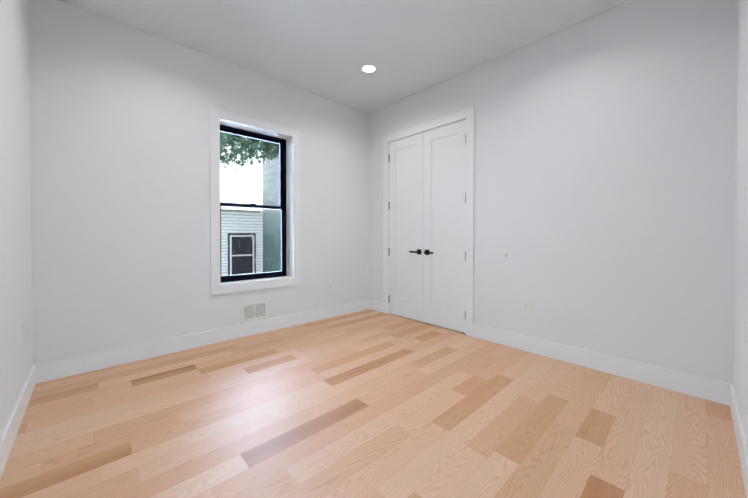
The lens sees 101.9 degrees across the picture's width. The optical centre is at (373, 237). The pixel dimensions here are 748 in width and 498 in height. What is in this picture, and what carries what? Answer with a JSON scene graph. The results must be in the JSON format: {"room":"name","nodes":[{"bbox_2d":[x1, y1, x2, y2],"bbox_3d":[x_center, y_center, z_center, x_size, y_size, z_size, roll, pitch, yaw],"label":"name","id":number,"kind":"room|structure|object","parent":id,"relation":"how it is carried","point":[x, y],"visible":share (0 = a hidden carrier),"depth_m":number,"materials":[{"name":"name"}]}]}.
{"room":"empty bedroom","nodes":[
{"label":"empty bedroom","id":0,"kind":"room"},
{"bbox_2d":[0,0,32,437],"bbox_3d":[-1.409,-0.359,0.932,0.120,2.977,3.620,-1,1,-43],"label":"wall","id":1,"kind":"structure","parent":0,"point":[16,357],"depth_m":1.81,"materials":[{"name":"white paint"}]},
{"bbox_2d":[0,365,35,478],"bbox_3d":[-1.354,1.056,0.988,0.016,0.145,3.604,-1,1,-43],"label":"baseboard","id":2,"kind":"structure","parent":1,"relation":"attached to","point":[10,432],"depth_m":1.71,"materials":[{"name":"white paint"}]},
{"bbox_2d":[23,321,25,340],"bbox_3d":[-2.339,0.627,2.032,0.007,0.118,0.074,-1,1,-43],"label":"electrical outlet","id":3,"kind":"object","parent":1,"relation":"attached to","point":[24,330],"visible":0.98,"depth_m":2.01,"materials":[{"name":"white plastic"}]},
{"bbox_2d":[28,0,368,364],"bbox_3d":[-1.427,-0.388,3.561,3.680,2.977,0.250,-1,1,-43],"label":"wall","id":4,"kind":"structure","parent":0,"point":[120,169],"depth_m":2.77,"materials":[{"name":"white paint"}]},
{"bbox_2d":[35,299,368,383],"bbox_3d":[-1.336,1.030,3.479,3.440,0.145,0.016,-1,1,-43],"label":"baseboard","id":5,"kind":"structure","parent":4,"relation":"attached to","point":[57,369],"depth_m":2.93,"materials":[{"name":"white paint"}]},
{"bbox_2d":[241,300,267,322],"bbox_3d":[-1.361,0.839,3.459,0.300,0.205,0.008,-1,1,-43],"label":"air vent","id":6,"kind":"object","parent":4,"relation":"in","point":[252,311],"visible":1,"depth_m":3.46,"materials":[{"name":"white metal"}]},
{"bbox_2d":[210,107,299,294],"bbox_3d":[-1.397,-0.377,3.569,1.025,1.935,0.259,-1,1,-43],"label":"window unit","id":7,"kind":"structure","parent":4,"relation":"in","point":[282,170],"depth_m":3.60,"materials":[{"name":"black"}]},
{"bbox_2d":[329,282,332,290],"bbox_3d":[-0.591,0.675,4.176,0.074,0.118,0.008,-1,1,-43],"label":"electrical outlet","id":8,"kind":"object","parent":4,"relation":"attached to","point":[330,286],"visible":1,"depth_m":4.18,"materials":[{"name":"white plastic"}]},
{"bbox_2d":[57,0,629,113],"bbox_3d":[-0.151,-1.921,2.177,3.680,0.120,3.990,-1,1,-43],"label":"ceiling","id":9,"kind":"structure","parent":0,"point":[327,49],"depth_m":2.77,"materials":[{"name":"white paint"}]},
{"bbox_2d":[360,64,377,73],"bbox_3d":[-0.057,-1.871,3.366,0.201,0.006,0.201,-1,1,-43],"label":"recessed light","id":10,"kind":"object","parent":9,"relation":"in","point":[368,68],"visible":1,"depth_m":3.36,"materials":[{"name":"white plastic"}]},
{"bbox_2d":[0,309,746,497],"bbox_3d":[-0.151,1.175,2.210,3.680,0.120,3.990,-1,1,-43],"label":"floor","id":11,"kind":"structure","parent":0,"point":[368,403],"depth_m":1.80,"materials":[{"name":"brown wood"}]},
{"bbox_2d":[369,0,738,383],"bbox_3d":[1.194,-0.385,3.360,0.120,2.977,3.620,-1,1,-43],"label":"wall","id":12,"kind":"structure","parent":0,"point":[605,168],"depth_m":2.48,"materials":[{"name":"white paint"}]},
{"bbox_2d":[389,133,423,321],"bbox_3d":[0.414,-0.131,4.101,0.094,2.429,0.610,-1,1,-43],"label":"closet door","id":13,"kind":"structure","parent":12,"relation":"in","point":[406,179],"depth_m":4.10,"materials":[{"name":"white paint"}]},
{"bbox_2d":[383,107,474,336],"bbox_3d":[0.666,-0.176,3.915,0.140,2.546,1.418,-1,1,-43],"label":"door frame","id":14,"kind":"structure","parent":12,"relation":"attached to","point":[468,115],"depth_m":3.42,"materials":[{"name":"white paint"}]},
{"bbox_2d":[423,120,465,332],"bbox_3d":[0.833,-0.126,3.652,0.094,2.429,0.610,-1,1,-43],"label":"closet door","id":15,"kind":"structure","parent":12,"relation":"in","point":[444,252],"depth_m":3.65,"materials":[{"name":"white paint"}]},
{"bbox_2d":[522,301,530,313],"bbox_3d":[1.489,0.684,2.962,0.008,0.118,0.074,-1,1,-43],"label":"electrical outlet","id":16,"kind":"object","parent":12,"relation":"attached to","point":[526,307],"visible":1,"depth_m":2.96,"materials":[{"name":"white plastic"}]},
{"bbox_2d":[369,299,733,405],"bbox_3d":[1.150,1.031,3.323,0.016,0.145,3.604,-1,1,-43],"label":"baseboard","id":17,"kind":"structure","parent":12,"relation":"attached to","point":[700,387],"depth_m":2.46,"materials":[{"name":"white paint"}]},
{"bbox_2d":[734,0,747,443],"bbox_3d":[1.168,-0.358,0.778,3.680,2.977,0.120,-1,1,-43],"label":"wall","id":18,"kind":"structure","parent":0,"point":[741,335],"depth_m":1.71,"materials":[{"name":"white paint"}]},
{"bbox_2d":[730,385,747,497],"bbox_3d":[1.122,1.058,0.843,3.408,0.145,0.016,-1,1,-43],"label":"baseboard","id":19,"kind":"structure","parent":18,"relation":"attached to","point":[741,440],"depth_m":1.55,"materials":[{"name":"white paint"}]},
{"label":"outside","id":20,"kind":"structure","parent":0,"visible":0},
{"bbox_3d":[-5.123,4.346,8.718,55.000,0.200,60.000,-1,1,-43],"label":"ground","id":21,"kind":"structure","parent":20,"visible":0},
{"bbox_2d":[221,209,262,275],"bbox_3d":[-10.372,1.669,8.922,11.740,5.150,6.600,-1,1,-43],"label":"building","id":22,"kind":"structure","parent":21,"relation":"on","point":[254,255],"depth_m":10.03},
{"bbox_2d":[220,131,278,169],"bbox_3d":[-4.773,-1.955,6.788,6.307,12.444,3.521,-1,1,-43],"label":"tree","id":23,"kind":"object","parent":21,"relation":"on","point":[249,146],"depth_m":7.84,"materials":[{"name":"green plant"}]},
{"bbox_2d":[262,147,280,271],"bbox_3d":[-0.299,-1.170,10.232,4.800,10.800,5.320,-1,1,-43],"label":"building","id":24,"kind":"structure","parent":21,"relation":"on","point":[271,186],"depth_m":10.03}
]}

